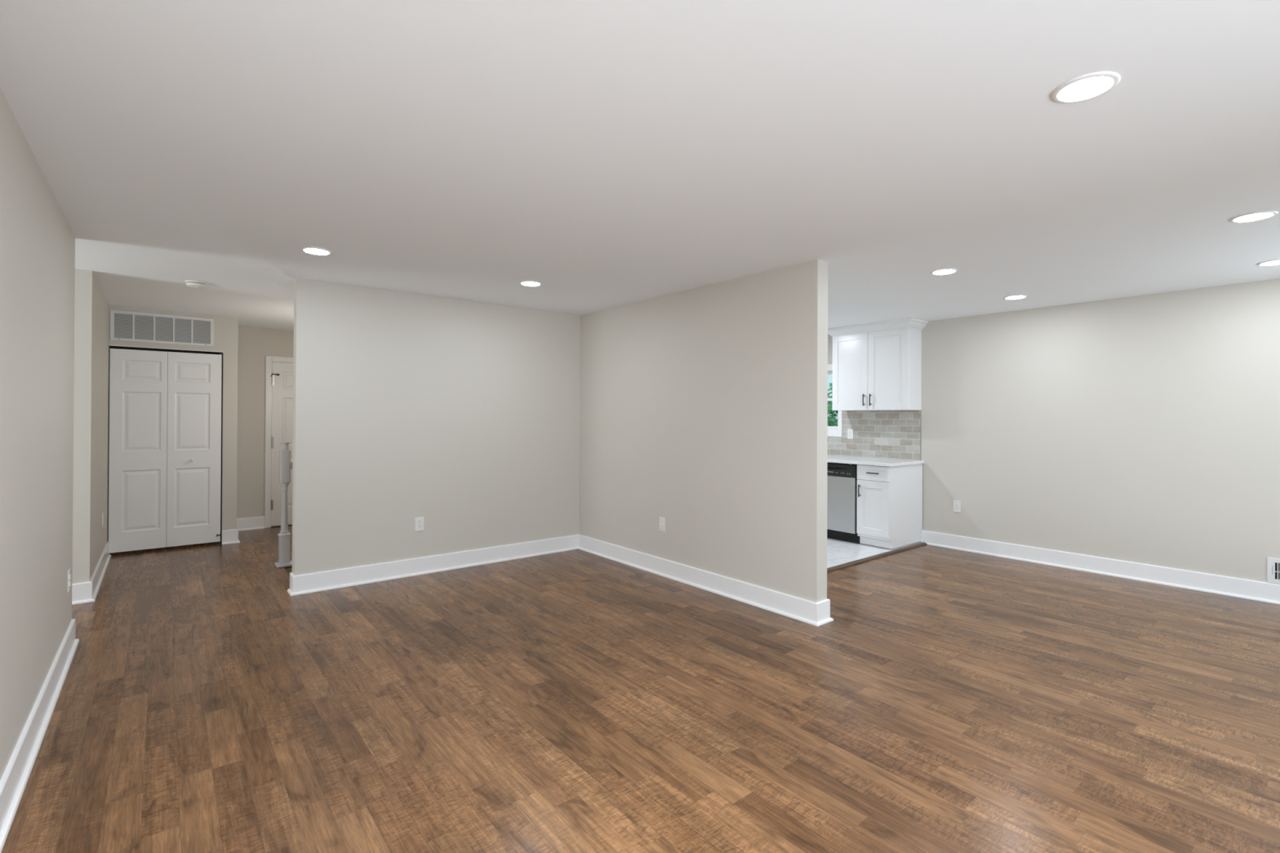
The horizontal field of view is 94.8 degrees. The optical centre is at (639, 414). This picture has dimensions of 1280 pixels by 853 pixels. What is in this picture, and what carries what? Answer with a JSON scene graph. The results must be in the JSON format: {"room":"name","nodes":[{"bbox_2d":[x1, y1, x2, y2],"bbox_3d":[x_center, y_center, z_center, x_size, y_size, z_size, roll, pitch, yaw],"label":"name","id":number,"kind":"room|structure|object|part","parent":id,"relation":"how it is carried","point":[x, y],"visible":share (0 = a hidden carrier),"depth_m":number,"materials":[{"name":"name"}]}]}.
{"room":"empty living room","nodes":[
{"label":"empty living room","id":0,"kind":"room"},
{"bbox_2d":[0,88,75,780],"bbox_3d":[-2.328,0.150,0.237,2.483,2.440,6.500,0,0,-39],"label":"wall","id":1,"kind":"structure","parent":0,"point":[37,242],"depth_m":2.40,"materials":[{"name":"beige paint"}]},
{"bbox_2d":[0,618,79,852],"bbox_3d":[-2.323,1.297,0.260,2.494,0.145,6.531,0,0,-39],"label":"baseboard","id":2,"kind":"structure","parent":1,"relation":"attached to","point":[13,782],"depth_m":2.37,"materials":[{"name":"white wood"}]},
{"bbox_2d":[66,568,71,592],"bbox_3d":[-3.277,0.954,3.380,0.010,0.120,0.075,0,0,-39],"label":"wall outlet","id":3,"kind":"object","parent":1,"relation":"attached to","point":[68,575],"visible":1,"depth_m":3.36,"materials":[{"name":"white plastic"}]},
{"bbox_2d":[71,268,109,583],"bbox_3d":[-5.616,0.152,4.298,2.488,2.440,1.893,0,0,-39],"label":"wall","id":4,"kind":"structure","parent":0,"point":[91,308],"depth_m":4.34,"materials":[{"name":"beige paint"}]},
{"bbox_2d":[71,541,111,604],"bbox_3d":[-5.553,1.300,4.249,2.499,0.145,1.799,0,0,-39],"label":"baseboard","id":5,"kind":"structure","parent":4,"relation":"attached to","point":[86,592],"depth_m":4.41,"materials":[{"name":"white wood"}]},
{"bbox_2d":[101,512,103,527],"bbox_3d":[-4.747,0.933,5.202,0.010,0.120,0.075,0,0,-39],"label":"wall outlet","id":6,"kind":"object","parent":4,"relation":"attached to","point":[102,513],"visible":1,"depth_m":5.17,"materials":[{"name":"white plastic"}]},
{"bbox_2d":[107,346,219,541],"bbox_3d":[-5.256,0.163,6.452,1.054,2.440,0.020,0,0,-39],"label":"door frame","id":7,"kind":"structure","parent":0,"point":[109,347],"depth_m":6.46,"materials":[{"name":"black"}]},
{"bbox_2d":[108,305,238,530],"bbox_3d":[-5.006,0.163,6.346,1.039,2.440,0.781,0,0,-39],"label":"wall","id":8,"kind":"structure","parent":0,"point":[225,327],"depth_m":6.31,"materials":[{"name":"beige paint"}]},
{"bbox_2d":[110,309,213,346],"bbox_3d":[-4.831,-0.869,5.978,0.818,0.295,0.012,0,0,-39],"label":"air vent","id":9,"kind":"object","parent":8,"relation":"in","point":[126,326],"visible":1,"depth_m":5.96,"materials":[{"name":"white metal"}]},
{"bbox_2d":[108,344,223,553],"bbox_3d":[-4.816,0.354,6.016,0.912,2.055,0.130,0,0,-44],"label":"door","id":10,"kind":"structure","parent":8,"relation":"in","point":[149,425],"depth_m":5.99,"materials":[{"name":"white paint"}]},
{"bbox_2d":[222,528,239,544],"bbox_3d":[-4.637,1.314,6.625,0.161,0.145,0.812,0,0,-39],"label":"baseboard","id":11,"kind":"structure","parent":8,"relation":"attached to","point":[228,536],"depth_m":6.32,"materials":[{"name":"white wood"}]},
{"bbox_3d":[-4.637,1.377,6.625,0.161,0.019,0.812,0,0,-39],"label":"shoe molding","id":12,"kind":"part","parent":11,"relation":"part of","materials":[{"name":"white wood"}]},
{"bbox_2d":[236,326,293,518],"bbox_3d":[-4.198,0.172,7.581,2.013,2.440,0.120,0,0,-39],"label":"wall","id":13,"kind":"structure","parent":0,"point":[254,344],"depth_m":7.12,"materials":[{"name":"beige paint"}]},
{"bbox_2d":[236,515,264,531],"bbox_3d":[-4.710,1.315,7.068,0.345,0.145,0.031,0,0,-39],"label":"baseboard","id":14,"kind":"structure","parent":13,"relation":"attached to","point":[255,522],"depth_m":7.08,"materials":[{"name":"white wood"}]},
{"bbox_3d":[-4.705,1.378,7.062,0.345,0.019,0.016,0,0,-39],"label":"shoe molding","id":15,"kind":"part","parent":14,"relation":"part of","materials":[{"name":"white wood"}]},
{"bbox_2d":[264,355,293,528],"bbox_3d":[-4.245,0.340,7.509,0.921,2.104,0.171,0,0,-39],"label":"door","id":16,"kind":"structure","parent":13,"relation":"in","point":[278,370],"depth_m":7.28,"materials":[{"name":"white paint"}]},
{"bbox_2d":[292,277,580,575],"bbox_3d":[-0.473,0.184,6.385,5.716,2.440,0.120,0,0,-39],"label":"wall","id":17,"kind":"structure","parent":0,"point":[462,416],"depth_m":5.16,"materials":[{"name":"beige paint"}]},
{"bbox_2d":[414,516,423,531],"bbox_3d":[-1.920,0.955,5.128,0.075,0.120,0.010,0,0,-39],"label":"wall outlet","id":18,"kind":"object","parent":17,"relation":"attached to","point":[419,526],"visible":1,"depth_m":5.12,"materials":[{"name":"white plastic"}]},
{"bbox_2d":[0,0,1279,330],"bbox_3d":[-0.717,-1.123,3.843,9.612,0.150,10.373,0,0,-39],"label":"ceiling","id":19,"kind":"structure","parent":0,"point":[603,154],"depth_m":2.30,"materials":[{"name":"white paint"}]},
{"bbox_2d":[184,280,206,288],"bbox_3d":[-3.552,-1.035,4.707,0.140,0.044,0.140,0,0,-39],"label":"smoke detector","id":20,"kind":"object","parent":19,"relation":"attached to","point":[190,283],"visible":1,"depth_m":4.67,"materials":[{"name":"white plastic"}]},
{"bbox_2d":[300,246,332,255],"bbox_3d":[-2.083,-1.050,3.793,0.177,0.007,0.177,0,0,-39],"label":"recessed light","id":21,"kind":"object","parent":19,"relation":"in","point":[315,251],"visible":1,"depth_m":3.77,"materials":[{"name":"white plastic"}]},
{"bbox_2d":[519,280,542,286],"bbox_3d":[-0.871,-1.041,4.690,0.177,0.007,0.177,0,0,-39],"label":"recessed light","id":22,"kind":"object","parent":19,"relation":"in","point":[531,283],"visible":1,"depth_m":4.67,"materials":[{"name":"white plastic"}]},
{"bbox_2d":[930,268,957,275],"bbox_3d":[2.195,-1.029,4.251,0.177,0.007,0.177,0,0,-39],"label":"recessed light","id":23,"kind":"object","parent":19,"relation":"in","point":[943,271],"visible":1,"depth_m":4.23,"materials":[{"name":"white plastic"}]},
{"bbox_2d":[1003,294,1027,299],"bbox_3d":[3.273,-1.021,5.134,0.177,0.007,0.177,0,0,-39],"label":"recessed light","id":24,"kind":"object","parent":19,"relation":"in","point":[1016,296],"visible":1,"depth_m":5.12,"materials":[{"name":"white plastic"}]},
{"bbox_2d":[1051,71,1120,103],"bbox_3d":[1.424,-1.043,1.885,0.177,0.007,0.177,0,0,-39],"label":"recessed light","id":25,"kind":"object","parent":19,"relation":"in","point":[1090,86],"visible":1,"depth_m":1.87,"materials":[{"name":"white plastic"}]},
{"bbox_2d":[1229,210,1278,222],"bbox_3d":[3.200,-1.030,3.073,0.177,0.007,0.177,0,0,-39],"label":"recessed light","id":26,"kind":"object","parent":19,"relation":"in","point":[1257,215],"visible":1,"depth_m":3.06,"materials":[{"name":"white plastic"}]},
{"bbox_2d":[1257,258,1279,266],"bbox_3d":[4.275,-1.021,3.958,0.177,0.007,0.177,0,0,-39],"label":"recessed light","id":27,"kind":"object","parent":19,"relation":"in","point":[1274,262],"visible":1,"depth_m":3.97,"materials":[{"name":"white plastic"}]},
{"bbox_2d":[1,524,1279,852],"bbox_3d":[-0.717,1.510,3.841,9.542,0.264,10.333,0,0,-39],"label":"floor","id":28,"kind":"structure","parent":0,"point":[951,700],"depth_m":2.73,"materials":[{"name":"brown wood"}]},
{"bbox_2d":[274,441,293,568],"bbox_3d":[-2.699,0.823,5.866,1.592,1.136,0.139,0,0,-39],"label":"stair railing","id":29,"kind":"object","parent":28,"relation":"on","point":[286,464],"visible":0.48,"depth_m":5.39,"materials":[{"name":"white paint"}]},
{"bbox_3d":[-2.700,1.379,5.863,1.592,0.024,0.137,0,0,-39],"label":"plate","id":30,"kind":"part","parent":29,"relation":"part of","materials":[{"name":"white paint"}]},
{"bbox_3d":[-3.272,0.807,5.421,0.108,1.112,0.108,0,0,-39],"label":"newel post","id":31,"kind":"part","parent":29,"relation":"part of","materials":[{"name":"white paint"}]},
{"bbox_2d":[826,462,860,543],"bbox_3d":[2.397,0.971,6.777,0.694,0.866,0.602,0,0,-39],"label":"dishwasher","id":32,"kind":"object","parent":28,"relation":"on","point":[842,480],"visible":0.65,"depth_m":6.47,"materials":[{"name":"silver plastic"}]},
{"bbox_3d":[2.145,0.988,6.581,0.043,0.602,0.583,0,0,-39],"label":"door panel","id":33,"kind":"part","parent":32,"relation":"part of","materials":[{"name":"silver metal"}]},
{"bbox_3d":[2.148,0.618,6.577,0.049,0.136,0.594,0,0,-39],"label":"control panel","id":34,"kind":"part","parent":32,"relation":"part of","materials":[{"name":"black plastic"}]},
{"bbox_3d":[2.196,1.346,6.613,0.020,0.112,0.602,0,0,-39],"label":"kick plate","id":35,"kind":"part","parent":32,"relation":"part of","materials":[{"name":"black metal"}]},
{"bbox_2d":[826,542,927,573],"bbox_3d":[1.970,1.400,5.510,2.946,0.022,0.050,0,0,-39],"label":"trim","id":36,"kind":"structure","parent":28,"relation":"on","point":[922,544],"depth_m":5.75,"materials":[{"name":"brown wood"}]},
{"bbox_2d":[857,463,922,549],"bbox_3d":[2.700,0.967,6.391,0.737,0.858,0.374,0,0,-39],"label":"base cabinet","id":37,"kind":"object","parent":28,"relation":"on","point":[890,499],"visible":0.98,"depth_m":6.22,"materials":[{"name":"white paint"}]},
{"bbox_3d":[2.340,0.815,6.283,0.040,0.134,0.012,0,0,-39],"label":"handle","id":38,"kind":"part","parent":37,"relation":"part of","materials":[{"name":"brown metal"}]},
{"bbox_3d":[2.451,0.620,6.196,0.020,0.154,0.357,0,0,-39],"label":"drawer","id":39,"kind":"part","parent":37,"relation":"part of","materials":[{"name":"white paint"}]},
{"bbox_3d":[2.449,0.989,6.194,0.020,0.574,0.357,0,0,-39],"label":"door","id":40,"kind":"part","parent":37,"relation":"part of","materials":[{"name":"white paint"}]},
{"bbox_3d":[1.847,0.971,7.455,0.752,0.866,1.133,0,0,-39],"label":"base cabinet","id":41,"kind":"object","parent":28,"relation":"on","visible":0},
{"bbox_2d":[827,454,924,466],"bbox_3d":[2.168,0.522,7.072,0.742,0.031,2.135,0,0,-39],"label":"countertop","id":42,"kind":"structure","parent":41,"relation":"on","point":[831,458],"depth_m":6.42,"materials":[{"name":"white stone"}]},
{"bbox_2d":[578,258,827,602],"bbox_3d":[0.322,0.182,5.094,0.121,2.440,2.886,0,0,-39],"label":"wall partition","id":43,"kind":"structure","parent":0,"point":[704,410],"depth_m":4.65,"materials":[{"name":"beige paint"}]},
{"bbox_2d":[287,534,833,626],"bbox_3d":[-0.722,1.321,4.305,2.785,0.145,3.037,0,0,-39],"label":"baseboard","id":44,"kind":"structure","parent":43,"relation":"attached to","point":[816,614],"depth_m":4.92,"materials":[{"name":"white wood"}]},
{"bbox_2d":[659,516,665,531],"bbox_3d":[0.193,0.960,5.141,0.010,0.120,0.075,0,0,-39],"label":"wall outlet","id":45,"kind":"object","parent":43,"relation":"attached to","point":[662,520],"visible":1,"depth_m":5.13,"materials":[{"name":"white plastic"}]},
{"bbox_2d":[827,278,1279,584],"bbox_3d":[3.979,0.200,5.534,0.130,2.440,7.048,0,0,-39],"label":"wall","id":46,"kind":"structure","parent":0,"point":[1145,428],"depth_m":5.17,"materials":[{"name":"beige paint"}]},
{"bbox_2d":[827,364,842,436],"bbox_3d":[2.241,-0.175,7.667,0.147,0.906,0.950,0,0,-39],"label":"window","id":47,"kind":"structure","parent":46,"relation":"in","point":[834,418],"depth_m":7.42,"materials":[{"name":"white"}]},
{"bbox_3d":[2.267,-0.356,7.690,0.004,0.311,0.777,0,0,-39],"label":"pane","id":48,"kind":"part","parent":47,"relation":"part of","materials":[{"name":"clear glass"}]},
{"bbox_3d":[2.242,-0.010,7.670,0.004,0.329,0.777,0,0,-39],"label":"pane","id":49,"kind":"part","parent":47,"relation":"part of","materials":[{"name":"clear glass"}]},
{"bbox_3d":[2.242,-0.010,7.670,0.028,0.393,0.841,0,0,-39],"label":"sash","id":50,"kind":"part","parent":47,"relation":"part of","materials":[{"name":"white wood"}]},
{"bbox_2d":[847,428,853,439],"bbox_3d":[2.558,0.238,7.163,0.008,0.120,0.075,0,0,-39],"label":"wall outlet","id":51,"kind":"object","parent":46,"relation":"attached to","point":[850,432],"visible":1,"depth_m":7.16,"materials":[{"name":"white plastic"}]},
{"bbox_2d":[827,410,920,460],"bbox_3d":[2.443,0.232,7.319,0.008,0.552,2.098,0,0,-39],"label":"backsplash","id":52,"kind":"structure","parent":46,"relation":"attached to","point":[890,434],"depth_m":6.87,"materials":[{"name":"grey tile"}]},
{"bbox_2d":[827,317,928,410],"bbox_3d":[2.676,-0.533,6.747,0.376,0.974,1.060,0,0,-39],"label":"upper cabinet","id":53,"kind":"object","parent":46,"relation":"attached to","point":[877,366],"visible":1,"depth_m":6.58,"materials":[{"name":"white paint"}]},
{"bbox_3d":[2.446,-0.491,6.859,0.020,0.885,0.452,0,0,-39],"label":"door","id":54,"kind":"part","parent":53,"relation":"part of","materials":[{"name":"white paint"}]},
{"bbox_3d":[2.678,-0.973,6.748,0.375,0.094,1.060,0,0,-39],"label":"crown molding","id":55,"kind":"part","parent":53,"relation":"part of","materials":[{"name":"white paint"}]},
{"bbox_3d":[2.736,-0.491,6.502,0.020,0.885,0.462,0,0,-39],"label":"door","id":56,"kind":"part","parent":53,"relation":"part of","materials":[{"name":"white paint"}]},
{"bbox_2d":[953,500,960,512],"bbox_3d":[3.340,0.970,6.205,0.008,0.120,0.075,0,0,-39],"label":"wall outlet","id":57,"kind":"object","parent":46,"relation":"attached to","point":[957,504],"visible":1,"depth_m":6.20,"materials":[{"name":"white plastic"}]},
{"bbox_2d":[955,502,958,509],"bbox_3d":[3.338,0.970,6.203,0.003,0.067,0.033,0,0,-39],"label":"receptacle","id":58,"kind":"object","parent":57,"relation":"attached to","point":[956,504],"depth_m":6.20,"materials":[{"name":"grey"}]},
{"bbox_2d":[921,529,1279,604],"bbox_3d":[4.574,1.347,4.662,0.031,0.145,4.685,0,0,-39],"label":"baseboard","id":59,"kind":"structure","parent":46,"relation":"attached to","point":[1260,591],"depth_m":5.15,"materials":[{"name":"white wood"}]},
{"bbox_2d":[1266,557,1279,584],"bbox_3d":[4.851,1.177,4.333,0.016,0.192,0.324,0,0,-39],"label":"air vent","id":60,"kind":"object","parent":46,"relation":"in","point":[1273,564],"visible":1,"depth_m":4.43,"materials":[{"name":"white metal"}]},
{"bbox_3d":[-2.014,0.974,5.780,2.638,4.040,1.082,0,0,-39],"label":"wall","id":61,"kind":"structure","parent":0,"visible":0},
{"bbox_2d":[285,568,292,573],"bbox_3d":[-2.293,2.205,6.113,2.438,1.580,0.012,0,0,-39],"label":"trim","id":62,"kind":"structure","parent":61,"relation":"attached to","point":[289,571],"depth_m":5.37,"materials":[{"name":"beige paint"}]}
]}

